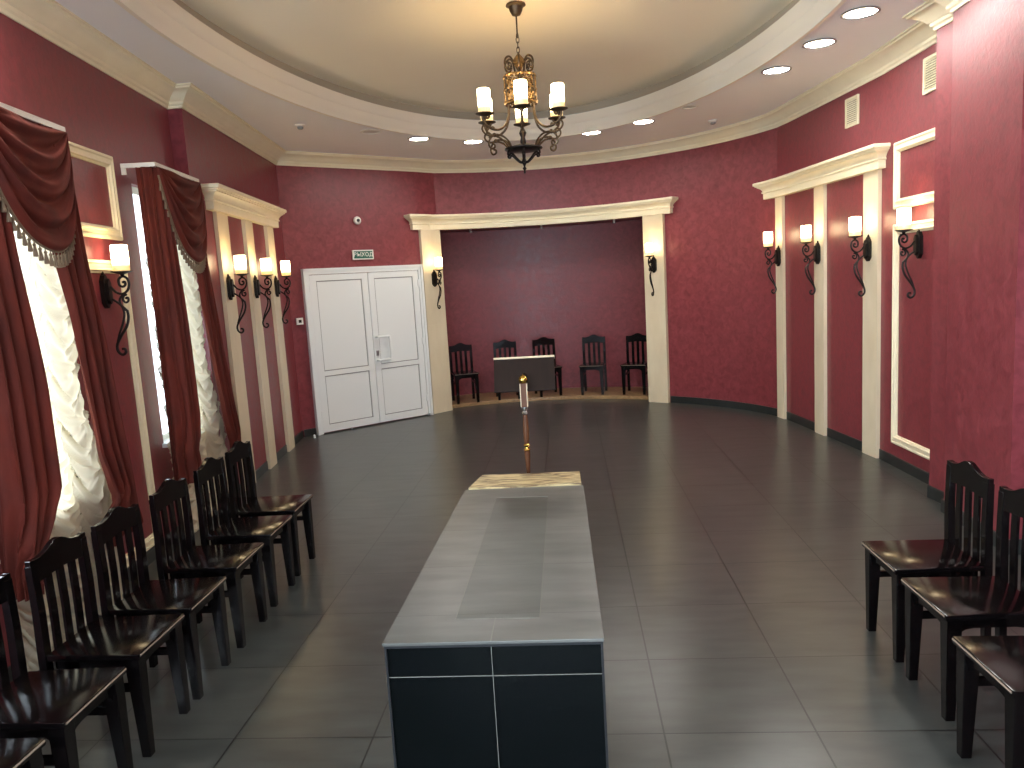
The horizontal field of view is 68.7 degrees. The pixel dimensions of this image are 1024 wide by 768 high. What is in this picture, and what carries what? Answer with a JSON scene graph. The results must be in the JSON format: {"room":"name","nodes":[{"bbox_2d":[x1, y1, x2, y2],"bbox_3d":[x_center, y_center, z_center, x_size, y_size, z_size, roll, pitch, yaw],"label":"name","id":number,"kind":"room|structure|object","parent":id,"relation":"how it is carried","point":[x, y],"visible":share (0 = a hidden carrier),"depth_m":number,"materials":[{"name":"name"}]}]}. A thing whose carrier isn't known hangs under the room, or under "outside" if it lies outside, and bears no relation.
{"room":"funeral hall","nodes":[
{"label":"funeral hall","id":0,"kind":"room"},
{"bbox_2d":[0,13,177,666],"bbox_3d":[-2.520,-0.045,1.797,0.140,3.500,9.500,-4,8,-3],"label":"wall","id":1,"kind":"structure","parent":0,"point":[40,78],"depth_m":4.97,"materials":[{"name":"red paint"}]},
{"bbox_2d":[0,102,65,131],"bbox_3d":[-2.503,-1.285,3.617,0.238,0.075,0.878,-4,8,-3],"label":"curtain rod","id":2,"kind":"object","parent":1,"relation":"attached to","point":[24,114],"visible":0.6,"depth_m":3.76,"materials":[{"name":"white paint"}]},
{"bbox_2d":[0,201,61,601],"bbox_3d":[-2.316,-0.136,3.488,0.147,2.275,0.366,-1,8,18],"label":"velvet curtain","id":3,"kind":"object","parent":2,"relation":"hanging from","point":[30,474],"visible":0.89,"depth_m":3.50,"materials":[{"name":"red fabric"}]},
{"bbox_2d":[0,107,75,267],"bbox_3d":[-2.345,-0.943,3.671,0.080,0.730,0.839,-4,8,-3],"label":"swag","id":4,"kind":"object","parent":2,"relation":"hanging from","point":[37,188],"visible":1,"depth_m":3.70},
{"bbox_2d":[0,214,122,670],"bbox_3d":[-2.440,0.074,3.954,0.092,2.632,1.107,-4,8,-3],"label":"sheer curtain","id":5,"kind":"object","parent":2,"relation":"hanging from","point":[85,500],"visible":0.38,"depth_m":4.08,"materials":[{"name":"white fabric"}]},
{"bbox_2d":[37,123,142,546],"bbox_3d":[-2.365,-0.210,4.229,0.079,2.324,0.549,-4,8,-3],"label":"velvet curtain","id":6,"kind":"object","parent":2,"relation":"hanging from","point":[75,279],"visible":0.71,"depth_m":4.23,"materials":[{"name":"red fabric"}]},
{"bbox_2d":[8,526,179,682],"bbox_3d":[-2.341,1.639,2.002,0.014,0.092,9.197,-4,8,-3],"label":"baseboard","id":7,"kind":"structure","parent":1,"relation":"attached to","point":[151,556],"depth_m":5.22,"materials":[{"name":"tile"}]},
{"bbox_2d":[68,141,122,240],"bbox_3d":[-2.659,-1.211,4.746,0.028,0.560,0.696,-4,8,-3],"label":"wall frame","id":8,"kind":"object","parent":1,"relation":"attached to","point":[77,151],"visible":0.62,"depth_m":4.91,"materials":[{"name":"beige paint"}]},
{"bbox_2d":[99,244,132,355],"bbox_3d":[-2.533,-0.537,4.846,0.200,0.710,0.132,-4,8,-3],"label":"wall sconce","id":9,"kind":"object","parent":1,"relation":"attached to","point":[119,253],"visible":1,"depth_m":4.81,"materials":[{"name":"metal"}]},
{"bbox_2d":[88,259,155,567],"bbox_3d":[-2.575,0.189,4.938,0.028,1.990,0.696,-4,8,-3],"label":"wall frame","id":10,"kind":"object","parent":1,"relation":"attached to","point":[96,266],"visible":0.26,"depth_m":5.20,"materials":[{"name":"beige paint"}]},
{"bbox_2d":[132,186,169,447],"bbox_3d":[-2.719,-0.525,5.833,0.155,1.925,0.776,-4,8,-3],"label":"window","id":11,"kind":"structure","parent":1,"relation":"in","point":[166,439],"depth_m":5.78,"materials":[{"name":"white glass"}]},
{"bbox_2d":[120,162,198,181],"bbox_3d":[-2.621,-1.555,5.633,0.238,0.075,0.878,-4,8,-3],"label":"curtain rod","id":12,"kind":"object","parent":1,"relation":"attached to","point":[123,166],"visible":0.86,"depth_m":5.21,"materials":[{"name":"white paint"}]},
{"bbox_2d":[135,167,201,484],"bbox_3d":[-2.438,-0.400,5.465,0.134,2.275,0.284,0,9,24],"label":"velvet curtain","id":13,"kind":"object","parent":12,"relation":"hanging from","point":[169,303],"visible":0.92,"depth_m":5.41,"materials":[{"name":"red fabric"}]},
{"bbox_2d":[156,166,206,272],"bbox_3d":[-2.462,-1.213,5.686,0.080,0.730,0.839,-4,8,-3],"label":"swag","id":14,"kind":"object","parent":12,"relation":"hanging from","point":[186,212],"visible":1,"depth_m":5.65},
{"bbox_2d":[145,245,228,537],"bbox_3d":[-2.557,-0.196,5.970,0.096,2.632,1.108,-4,8,-2],"label":"sheer curtain","id":15,"kind":"object","parent":12,"relation":"hanging from","point":[212,444],"visible":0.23,"depth_m":6.16,"materials":[{"name":"white fabric"}]},
{"bbox_2d":[188,179,240,448],"bbox_3d":[-2.484,-0.482,6.268,0.079,2.325,0.559,-4,8,-3],"label":"velvet curtain","id":16,"kind":"object","parent":12,"relation":"hanging from","point":[208,304],"visible":0.73,"depth_m":6.25,"materials":[{"name":"red fabric"}]},
{"bbox_2d":[167,108,301,482],"bbox_3d":[-2.848,-0.850,7.795,0.347,3.500,2.996,-4,8,-3],"label":"wall","id":17,"kind":"structure","parent":0,"point":[202,152],"depth_m":7.48,"materials":[{"name":"red paint"}]},
{"bbox_2d":[212,211,255,490],"bbox_3d":[-2.583,-0.287,7.003,0.036,2.570,0.302,-4,8,-3],"label":"pilaster","id":18,"kind":"object","parent":17,"relation":"attached to","point":[221,227],"visible":0.84,"depth_m":6.92,"materials":[{"name":"paint"}]},
{"bbox_2d":[226,255,248,333],"bbox_3d":[-2.494,-0.818,6.876,0.200,0.710,0.132,-4,8,-3],"label":"wall sconce","id":19,"kind":"object","parent":18,"relation":"attached to","point":[239,260],"visible":1,"depth_m":6.84,"materials":[{"name":"metal"}]},
{"bbox_2d":[201,183,286,227],"bbox_3d":[-2.649,-1.771,7.605,0.156,0.210,2.387,-4,8,-3],"label":"crown molding","id":20,"kind":"structure","parent":17,"relation":"attached to","point":[218,197],"depth_m":7.18,"materials":[{"name":"beige paint"}]},
{"bbox_2d":[241,219,276,468],"bbox_3d":[-2.627,-0.395,7.811,0.036,2.570,0.262,-4,8,-3],"label":"pilaster","id":21,"kind":"object","parent":17,"relation":"attached to","point":[247,227],"visible":0.91,"depth_m":7.76,"materials":[{"name":"paint"}]},
{"bbox_2d":[253,258,271,327],"bbox_3d":[-2.540,-0.932,7.723,0.200,0.710,0.132,-4,8,-3],"label":"wall sconce","id":22,"kind":"object","parent":21,"relation":"attached to","point":[266,270],"visible":1,"depth_m":7.69,"materials":[{"name":"metal"}]},
{"bbox_2d":[255,461,267,480],"bbox_3d":[-2.543,0.884,7.582,0.014,0.092,0.499,-4,8,-3],"label":"baseboard","id":23,"kind":"structure","parent":17,"relation":"attached to","point":[263,468],"depth_m":7.59,"materials":[{"name":"tile"}]},
{"bbox_2d":[263,226,294,451],"bbox_3d":[-2.671,-0.504,8.624,0.036,2.570,0.272,-4,8,-3],"label":"pilaster","id":24,"kind":"object","parent":17,"relation":"attached to","point":[268,231],"visible":0.91,"depth_m":8.58,"materials":[{"name":"paint"}]},
{"bbox_2d":[274,261,291,323],"bbox_3d":[-2.583,-1.040,8.531,0.200,0.710,0.132,-4,8,-3],"label":"wall sconce","id":25,"kind":"object","parent":24,"relation":"attached to","point":[285,265],"visible":1,"depth_m":8.50,"materials":[{"name":"metal"}]},
{"bbox_2d":[276,445,286,460],"bbox_3d":[-2.586,0.777,8.380,0.014,0.092,0.519,-4,8,-3],"label":"baseboard","id":26,"kind":"structure","parent":17,"relation":"attached to","point":[283,450],"depth_m":8.39,"materials":[{"name":"tile"}]},
{"bbox_2d":[294,430,303,444],"bbox_3d":[-2.630,0.665,9.211,0.014,0.092,0.544,-4,8,-3],"label":"baseboard","id":27,"kind":"structure","parent":17,"relation":"attached to","point":[300,435],"depth_m":9.25,"materials":[{"name":"tile"}]},
{"bbox_2d":[304,428,316,436],"bbox_3d":[-2.570,0.615,9.550,0.158,0.092,0.014,-9,10,-37],"label":"baseboard","id":28,"kind":"structure","parent":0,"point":[307,432],"depth_m":9.54,"materials":[{"name":"tile"}]},
{"bbox_2d":[276,165,426,433],"bbox_3d":[-2.044,-1.187,9.897,1.915,3.500,0.140,-9,10,-37],"label":"wall","id":29,"kind":"structure","parent":0,"point":[321,204],"depth_m":9.56,"materials":[{"name":"red paint"}]},
{"bbox_2d":[296,318,302,324],"bbox_3d":[-2.644,-0.780,9.333,0.084,0.084,0.038,-9,10,-37],"label":"button","id":30,"kind":"object","parent":29,"relation":"attached to","point":[299,321],"visible":1,"depth_m":9.31,"materials":[{"name":"white paint"}]},
{"bbox_2d":[353,216,360,224],"bbox_3d":[-1.996,-2.119,9.707,0.104,0.104,0.052,-9,10,-37],"label":"security camera","id":31,"kind":"object","parent":29,"relation":"attached to","point":[357,220],"visible":1,"depth_m":9.70,"materials":[{"name":"white paint"}]},
{"bbox_2d":[352,250,373,259],"bbox_3d":[-1.947,-1.690,9.800,0.300,0.124,0.027,-9,10,-37],"label":"exit sign","id":32,"kind":"object","parent":29,"relation":"attached to","point":[356,254],"visible":1,"depth_m":9.78,"materials":[{"name":"white paint"}]},
{"bbox_2d":[301,264,433,434],"bbox_3d":[-1.854,-0.496,9.935,1.718,2.100,0.119,-9,10,-37],"label":"door","id":33,"kind":"structure","parent":29,"relation":"in","point":[367,335],"depth_m":9.90,"materials":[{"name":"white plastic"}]},
{"bbox_2d":[413,172,436,263],"bbox_3d":[-1.171,-1.334,10.589,0.347,3.500,0.140,-11,11,-43],"label":"wall","id":34,"kind":"structure","parent":0,"point":[424,186],"depth_m":10.36,"materials":[{"name":"red paint"}]},
{"bbox_2d":[418,230,452,413],"bbox_3d":[-1.074,-0.870,10.586,0.337,2.570,0.051,-11,11,-43],"label":"pilaster","id":35,"kind":"object","parent":34,"relation":"attached to","point":[429,240],"visible":1,"depth_m":10.57,"materials":[{"name":"paint"}]},
{"bbox_2d":[432,257,443,308],"bbox_3d":[-1.020,-1.399,10.422,0.132,0.710,0.200,-11,11,-43],"label":"wall sconce","id":36,"kind":"object","parent":35,"relation":"attached to","point":[438,260],"visible":1,"depth_m":10.40,"materials":[{"name":"metal"}]},
{"bbox_2d":[173,0,799,120],"bbox_3d":[-0.041,-2.725,4.983,4.640,0.040,8.440,-3,8,5],"label":"ceiling","id":37,"kind":"structure","parent":0,"point":[435,54],"depth_m":6.26,"materials":[{"name":"paint"}]},
{"bbox_2d":[476,0,567,173],"bbox_3d":[0.062,-2.180,5.559,0.754,1.208,0.669,-8,9,-28],"label":"chandelier","id":38,"kind":"object","parent":37,"relation":"hanging from","point":[520,96],"visible":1,"depth_m":5.48,"materials":[{"name":"brown metal"}]},
{"bbox_2d":[55,0,925,159],"bbox_3d":[-0.051,-2.365,4.630,7.800,0.054,16.200,-3,8,5],"label":"ceiling","id":39,"kind":"structure","parent":0,"point":[756,94],"depth_m":7.11,"materials":[{"name":"paint"}]},
{"bbox_2d":[295,124,304,129],"bbox_3d":[-2.156,-2.615,7.632,0.100,0.046,0.100,-3,8,5],"label":"smoke detector","id":40,"kind":"object","parent":39,"relation":"attached to","point":[299,126],"visible":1,"depth_m":7.61,"materials":[{"name":"white paint"}]},
{"bbox_2d":[363,130,379,132],"bbox_3d":[-1.530,-2.742,8.136,0.190,0.005,0.190,-3,8,5],"label":"ceiling vent","id":41,"kind":"object","parent":39,"relation":"in","point":[364,131],"depth_m":8.13,"materials":[{"name":"beige"}]},
{"bbox_2d":[408,136,429,140],"bbox_3d":[-1.079,-2.841,8.687,0.258,0.014,0.258,-3,8,5],"label":"recessed light","id":42,"kind":"object","parent":39,"relation":"in","point":[418,138],"visible":0.96,"depth_m":8.69,"materials":[{"name":"silver metal"}]},
{"bbox_2d":[410,138,427,139],"bbox_3d":[-1.079,-2.845,8.687,0.210,0.005,0.210,-3,8,5],"label":"diffuser","id":43,"kind":"object","parent":42,"relation":"attached to","point":[410,138],"depth_m":8.71,"materials":[{"name":"beige plastic"}]},
{"bbox_2d":[462,140,483,143],"bbox_3d":[-0.471,-2.930,9.066,0.258,0.014,0.258,-3,8,5],"label":"recessed light","id":44,"kind":"object","parent":39,"relation":"in","point":[466,141],"visible":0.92,"depth_m":9.11,"materials":[{"name":"silver metal"}]},
{"bbox_2d":[113,0,846,140],"bbox_3d":[-0.027,-2.501,5.014,4.440,0.237,8.240,-3,8,5],"label":"trim","id":45,"kind":"structure","parent":39,"relation":"attached to","point":[166,18],"depth_m":6.74,"materials":[{"name":"beige paint"}]},
{"bbox_2d":[581,131,601,134],"bbox_3d":[0.948,-2.999,8.954,0.258,0.014,0.258,-3,8,5],"label":"recessed light","id":46,"kind":"object","parent":39,"relation":"in","point":[596,132],"visible":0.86,"depth_m":8.99,"materials":[{"name":"silver metal"}]},
{"bbox_2d":[632,119,654,124],"bbox_3d":[1.490,-2.967,8.484,0.258,0.014,0.258,-3,8,5],"label":"recessed light","id":47,"kind":"object","parent":39,"relation":"in","point":[645,121],"visible":0.85,"depth_m":8.50,"materials":[{"name":"silver metal"}]},
{"bbox_2d":[635,120,651,123],"bbox_3d":[1.490,-2.970,8.483,0.210,0.005,0.210,-3,8,5],"label":"diffuser","id":48,"kind":"object","parent":47,"relation":"attached to","point":[642,121],"depth_m":8.51,"materials":[{"name":"beige"}]},
{"bbox_2d":[708,119,716,124],"bbox_3d":[2.326,-3.028,8.678,0.100,0.046,0.100,-3,8,5],"label":"smoke detector","id":49,"kind":"object","parent":39,"relation":"attached to","point":[712,122],"visible":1,"depth_m":8.65,"materials":[{"name":"white paint"}]},
{"bbox_2d":[761,66,791,74],"bbox_3d":[2.325,-2.757,6.590,0.258,0.014,0.258,-3,8,5],"label":"recessed light","id":50,"kind":"object","parent":39,"relation":"in","point":[778,69],"visible":1,"depth_m":6.59,"materials":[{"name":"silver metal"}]},
{"bbox_2d":[764,68,788,73],"bbox_3d":[2.324,-2.760,6.590,0.210,0.005,0.210,-3,8,5],"label":"diffuser","id":51,"kind":"object","parent":50,"relation":"attached to","point":[769,70],"depth_m":6.61,"materials":[{"name":"beige plastic"}]},
{"bbox_2d":[802,38,836,48],"bbox_3d":[2.402,-2.661,5.859,0.258,0.014,0.258,-3,8,5],"label":"recessed light","id":52,"kind":"object","parent":39,"relation":"in","point":[823,42],"visible":1,"depth_m":5.86,"materials":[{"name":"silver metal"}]},
{"bbox_2d":[805,40,833,46],"bbox_3d":[2.402,-2.664,5.859,0.210,0.005,0.210,-3,8,5],"label":"diffuser","id":53,"kind":"object","parent":52,"relation":"attached to","point":[813,43],"depth_m":5.86,"materials":[{"name":"beige plastic"}]},
{"bbox_2d":[840,6,880,19],"bbox_3d":[2.414,-2.570,5.193,0.258,0.014,0.258,-3,8,5],"label":"recessed light","id":54,"kind":"object","parent":39,"relation":"in","point":[865,11],"visible":1,"depth_m":5.19,"materials":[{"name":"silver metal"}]},
{"bbox_2d":[844,8,876,17],"bbox_3d":[2.414,-2.574,5.192,0.210,0.005,0.210,-3,8,5],"label":"diffuser","id":55,"kind":"object","parent":54,"relation":"attached to","point":[856,12],"depth_m":5.20,"materials":[{"name":"beige plastic"}]},
{"bbox_2d":[38,399,1023,767],"bbox_3d":[0.160,1.158,5.114,7.800,0.100,16.200,-3,8,5],"label":"floor","id":56,"kind":"structure","parent":0,"point":[728,551],"depth_m":4.23,"materials":[{"name":"tile"}]},
{"bbox_2d":[0,738,45,767],"bbox_3d":[-1.713,1.175,2.234,0.427,0.872,0.372,-3,8,5],"label":"dining chair","id":57,"kind":"object","parent":56,"relation":"on","point":[20,752],"visible":1,"depth_m":2.35,"materials":[{"name":"black wood"}]},
{"bbox_2d":[0,573,133,767],"bbox_3d":[-1.676,1.113,2.668,0.427,0.872,0.372,-3,8,3],"label":"dining chair","id":58,"kind":"object","parent":56,"relation":"on","point":[50,705],"visible":0.98,"depth_m":2.72,"materials":[{"name":"black wood"}]},
{"bbox_2d":[24,532,190,756],"bbox_3d":[-1.654,1.050,3.118,0.427,0.872,0.372,-3,8,3],"label":"dining chair","id":59,"kind":"object","parent":56,"relation":"on","point":[129,642],"visible":0.88,"depth_m":3.05,"materials":[{"name":"black wood"}]},
{"bbox_2d":[91,504,230,699],"bbox_3d":[-1.627,0.992,3.529,0.427,0.872,0.372,-3,8,3],"label":"dining chair","id":60,"kind":"object","parent":56,"relation":"on","point":[189,597],"visible":0.88,"depth_m":3.48,"materials":[{"name":"black wood"}]},
{"bbox_2d":[149,478,267,647],"bbox_3d":[-1.600,0.925,4.003,0.427,0.872,0.372,-3,8,3],"label":"dining chair","id":61,"kind":"object","parent":56,"relation":"on","point":[230,561],"visible":0.84,"depth_m":3.93,"materials":[{"name":"black wood"}]},
{"bbox_2d":[193,457,295,606],"bbox_3d":[-1.585,0.857,4.494,0.427,0.872,0.372,-3,8,3],"label":"dining chair","id":62,"kind":"object","parent":56,"relation":"on","point":[265,529],"visible":0.84,"depth_m":4.42,"materials":[{"name":"black wood"}]},
{"bbox_2d":[225,441,315,578],"bbox_3d":[-1.577,0.794,4.945,0.427,0.872,0.372,-3,8,3],"label":"dining chair","id":63,"kind":"object","parent":56,"relation":"on","point":[255,506],"visible":0.87,"depth_m":4.90,"materials":[{"name":"black wood"}]},
{"bbox_2d":[382,485,608,767],"bbox_3d":[0.015,1.039,3.718,0.799,0.532,2.030,-3,8,5],"label":"plinth","id":64,"kind":"object","parent":56,"relation":"on","point":[494,654],"visible":1,"depth_m":2.76,"materials":[{"name":"tile"}]},
{"bbox_2d":[493,355,554,472],"bbox_3d":[0.111,0.451,5.240,0.430,1.270,0.340,-3,8,5],"label":"lectern","id":65,"kind":"object","parent":56,"relation":"on","point":[524,374],"visible":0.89,"depth_m":5.23,"materials":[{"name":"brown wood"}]},
{"bbox_2d":[469,471,580,489],"bbox_3d":[0.105,0.877,4.825,0.700,0.542,0.300,-3,8,5],"label":"gold slab","id":66,"kind":"object","parent":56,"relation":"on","point":[497,481],"visible":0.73,"depth_m":4.75,"materials":[{"name":"stone"}]},
{"bbox_2d":[862,460,994,662],"bbox_3d":[1.903,0.789,3.463,0.427,0.872,0.372,-3,8,4],"label":"dining chair","id":67,"kind":"object","parent":56,"relation":"on","point":[945,557],"visible":0.91,"depth_m":3.39,"materials":[{"name":"black wood"}]},
{"bbox_2d":[901,486,1023,720],"bbox_3d":[1.866,0.853,3.019,0.427,0.872,0.372,-3,8,3],"label":"dining chair","id":68,"kind":"object","parent":56,"relation":"on","point":[961,603],"visible":0.94,"depth_m":3.03,"materials":[{"name":"black wood"}]},
{"bbox_2d":[952,635,1023,767],"bbox_3d":[1.779,0.929,2.499,0.427,0.872,0.372,-3,8,4],"label":"dining chair","id":69,"kind":"object","parent":56,"relation":"on","point":[1000,659],"visible":1,"depth_m":2.58,"materials":[{"name":"black wood"}]},
{"bbox_2d":[434,157,644,230],"bbox_3d":[0.381,-2.725,10.576,3.017,0.930,0.550,-3,8,5],"label":"wall","id":70,"kind":"structure","parent":0,"point":[622,181],"depth_m":10.62,"materials":[{"name":"red paint"}]},
{"bbox_2d":[404,196,677,229],"bbox_3d":[0.391,-2.323,10.334,3.681,0.200,0.860,-3,8,5],"label":"crown molding","id":71,"kind":"structure","parent":70,"relation":"attached to","point":[664,205],"depth_m":10.51,"materials":[{"name":"beige paint"}]},
{"bbox_2d":[440,217,641,232],"bbox_3d":[0.457,-2.393,11.111,3.944,0.060,1.358,-3,8,5],"label":"soffit","id":72,"kind":"object","parent":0,"point":[639,218],"visible":0.22,"depth_m":11.42,"materials":[{"name":"red paint"}]},
{"bbox_2d":[440,220,647,395],"bbox_3d":[0.534,-1.109,11.299,4.170,2.660,1.434,-3,8,5],"label":"wall niche","id":73,"kind":"object","parent":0,"point":[565,284],"visible":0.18,"depth_m":11.79,"materials":[{"name":"red paint"}]},
{"bbox_2d":[452,387,648,407],"bbox_3d":[0.608,0.187,11.437,3.891,0.050,1.314,-3,8,5],"label":"step","id":74,"kind":"structure","parent":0,"point":[466,400],"depth_m":11.28,"materials":[{"name":"wood"}]},
{"bbox_2d":[449,343,479,403],"bbox_3d":[-0.714,-0.168,11.202,0.372,0.872,0.427,-5,8,-14],"label":"dining chair","id":75,"kind":"object","parent":74,"relation":"on","point":[460,347],"visible":0.99,"depth_m":11.32,"materials":[{"name":"black wood"}]},
{"bbox_2d":[493,340,519,399],"bbox_3d":[-0.077,-0.223,11.327,0.372,0.872,0.427,-4,8,-5],"label":"dining chair","id":76,"kind":"object","parent":74,"relation":"on","point":[504,344],"visible":0.52,"depth_m":11.46,"materials":[{"name":"black wood"}]},
{"bbox_2d":[532,337,561,396],"bbox_3d":[0.535,-0.269,11.395,0.372,0.872,0.427,-5,8,-9],"label":"dining chair","id":77,"kind":"object","parent":74,"relation":"on","point":[543,341],"visible":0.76,"depth_m":11.52,"materials":[{"name":"black wood"}]},
{"bbox_2d":[579,334,607,394],"bbox_3d":[1.219,-0.295,11.284,0.372,0.872,0.427,-1,8,14],"label":"dining chair","id":78,"kind":"object","parent":74,"relation":"on","point":[600,366],"visible":1,"depth_m":11.40,"materials":[{"name":"black wood"}]},
{"bbox_2d":[620,333,647,394],"bbox_3d":[1.826,-0.301,11.062,0.372,0.872,0.427,0,8,22],"label":"dining chair","id":79,"kind":"object","parent":74,"relation":"on","point":[637,337],"visible":0.83,"depth_m":11.15,"materials":[{"name":"black wood"}]},
{"bbox_2d":[643,128,776,407],"bbox_3d":[2.616,-1.433,9.657,0.309,3.500,2.111,-9,10,-37],"label":"wall","id":80,"kind":"structure","parent":0,"point":[721,304],"depth_m":9.60,"materials":[{"name":"red paint"}]},
{"bbox_2d":[642,214,669,402],"bbox_3d":[1.989,-1.017,10.323,0.304,2.570,0.064,3,10,38],"label":"pilaster","id":81,"kind":"object","parent":80,"relation":"attached to","point":[653,225],"visible":0.97,"depth_m":10.30,"materials":[{"name":"cream plaster"}]},
{"bbox_2d":[645,243,656,295],"bbox_3d":[1.881,-1.544,10.145,0.132,0.710,0.200,3,10,38],"label":"wall sconce","id":82,"kind":"object","parent":81,"relation":"attached to","point":[648,246],"visible":1,"depth_m":10.12,"materials":[{"name":"metal"}]},
{"bbox_2d":[671,396,776,415],"bbox_3d":[2.762,0.271,9.733,0.143,0.092,1.745,-9,9,-34],"label":"baseboard","id":83,"kind":"structure","parent":80,"relation":"attached to","point":[674,399],"depth_m":9.79,"materials":[{"name":"tile"}]},
{"bbox_2d":[777,43,936,471],"bbox_3d":[3.273,-1.121,7.101,0.220,3.500,3.401,-4,8,-1],"label":"wall","id":84,"kind":"structure","parent":0,"point":[893,108],"depth_m":6.99,"materials":[{"name":"red paint"}]},
{"bbox_2d":[0,0,969,172],"bbox_3d":[-0.021,-2.156,3.739,6.420,0.150,13.991,-3,8,5],"label":"trim","id":85,"kind":"structure","parent":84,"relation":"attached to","point":[48,19],"depth_m":6.62,"materials":[{"name":"beige paint"}]},
{"bbox_2d":[775,196,786,418],"bbox_3d":[3.135,-0.868,8.740,0.036,2.570,0.163,-4,8,-7],"label":"pilaster","id":86,"kind":"object","parent":84,"relation":"attached to","point":[779,201],"visible":0.91,"depth_m":8.71,"materials":[{"name":"paint"}]},
{"bbox_2d":[763,232,780,293],"bbox_3d":[2.988,-1.394,8.642,0.200,0.710,0.132,-4,8,-7],"label":"wall sconce","id":87,"kind":"object","parent":86,"relation":"attached to","point":[767,236],"visible":1,"depth_m":8.62,"materials":[{"name":"metal"}]},
{"bbox_2d":[786,412,814,430],"bbox_3d":[3.260,0.418,8.443,0.019,0.092,0.742,-4,8,-3],"label":"baseboard","id":88,"kind":"structure","parent":84,"relation":"attached to","point":[792,417],"depth_m":8.43,"materials":[{"name":"tile"}]},
{"bbox_2d":[814,184,826,435],"bbox_3d":[3.205,-0.741,7.787,0.036,2.570,0.212,-4,8,-3],"label":"pilaster","id":89,"kind":"object","parent":84,"relation":"attached to","point":[820,192],"visible":0.91,"depth_m":7.75,"materials":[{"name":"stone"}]},
{"bbox_2d":[799,225,820,294],"bbox_3d":[3.056,-1.269,7.702,0.200,0.710,0.132,-4,8,-3],"label":"wall sconce","id":90,"kind":"object","parent":89,"relation":"attached to","point":[806,229],"visible":1,"depth_m":7.67,"materials":[{"name":"metal"}]},
{"bbox_2d":[752,143,890,199],"bbox_3d":[3.053,-2.106,7.612,0.212,0.195,2.594,-4,8,-4],"label":"crown molding","id":91,"kind":"structure","parent":84,"relation":"attached to","point":[872,157],"depth_m":7.25,"materials":[{"name":"beige paint"}]},
{"bbox_2d":[827,428,861,450],"bbox_3d":[3.317,0.549,7.467,0.014,0.092,0.736,-4,8,-3],"label":"baseboard","id":92,"kind":"structure","parent":84,"relation":"attached to","point":[848,440],"depth_m":7.46,"materials":[{"name":"tile"}]},
{"bbox_2d":[845,94,858,128],"bbox_3d":[3.139,-2.514,6.919,0.017,0.264,0.240,-4,8,-3],"label":"air vent","id":93,"kind":"object","parent":84,"relation":"in","point":[852,103],"visible":1,"depth_m":6.91,"materials":[{"name":"beige plastic"}]},
{"bbox_2d":[862,169,881,457],"bbox_3d":[3.260,-0.609,6.797,0.036,2.570,0.247,-4,8,-3],"label":"pilaster","id":94,"kind":"object","parent":84,"relation":"attached to","point":[872,180],"visible":0.96,"depth_m":6.76,"materials":[{"name":"cream plaster"}]},
{"bbox_2d":[847,217,871,296],"bbox_3d":[3.110,-1.138,6.726,0.200,0.710,0.132,-4,8,-3],"label":"wall sconce","id":95,"kind":"object","parent":94,"relation":"attached to","point":[854,222],"visible":1,"depth_m":6.70,"materials":[{"name":"metal"}]},
{"bbox_2d":[879,449,928,484],"bbox_3d":[3.330,0.715,6.253,0.014,0.092,1.166,-3,8,3],"label":"baseboard","id":96,"kind":"structure","parent":84,"relation":"attached to","point":[922,475],"depth_m":6.34,"materials":[{"name":"tile"}]},
{"bbox_2d":[894,208,922,298],"bbox_3d":[3.128,-1.029,5.923,0.200,0.710,0.132,-3,8,3],"label":"wall sconce","id":97,"kind":"object","parent":84,"relation":"attached to","point":[903,214],"visible":1,"depth_m":5.89,"materials":[{"name":"metal"}]},
{"bbox_2d":[891,218,933,459],"bbox_3d":[3.253,-0.350,5.988,0.028,1.880,0.930,-3,8,3],"label":"wall frame","id":98,"kind":"object","parent":84,"relation":"attached to","point":[928,224],"visible":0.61,"depth_m":6.35,"materials":[{"name":"beige paint"}]},
{"bbox_2d":[893,128,934,209],"bbox_3d":[3.174,-1.668,5.807,0.028,0.545,0.930,-3,8,3],"label":"wall frame","id":99,"kind":"object","parent":84,"relation":"attached to","point":[929,135],"visible":0.62,"depth_m":6.03,"materials":[{"name":"beige paint"}]},
{"bbox_2d":[922,52,936,94],"bbox_3d":[3.135,-2.320,5.581,0.016,0.264,0.280,-3,8,3],"label":"air vent","id":100,"kind":"object","parent":84,"relation":"in","point":[929,63],"visible":0.57,"depth_m":5.63,"materials":[{"name":"beige plastic"}]},
{"bbox_2d":[929,0,1023,538],"bbox_3d":[3.113,-0.801,4.836,0.385,3.500,1.180,-3,8,5],"label":"wall pier","id":101,"kind":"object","parent":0,"point":[977,408],"visible":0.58,"depth_m":4.66,"materials":[{"name":"red paint"}]},
{"bbox_2d":[927,485,1021,554],"bbox_3d":[3.151,0.889,5.066,0.289,0.092,1.194,-3,8,5],"label":"baseboard","id":102,"kind":"object","parent":101,"relation":"attached to","point":[933,493],"visible":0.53,"depth_m":5.31,"materials":[{"name":"tile"}]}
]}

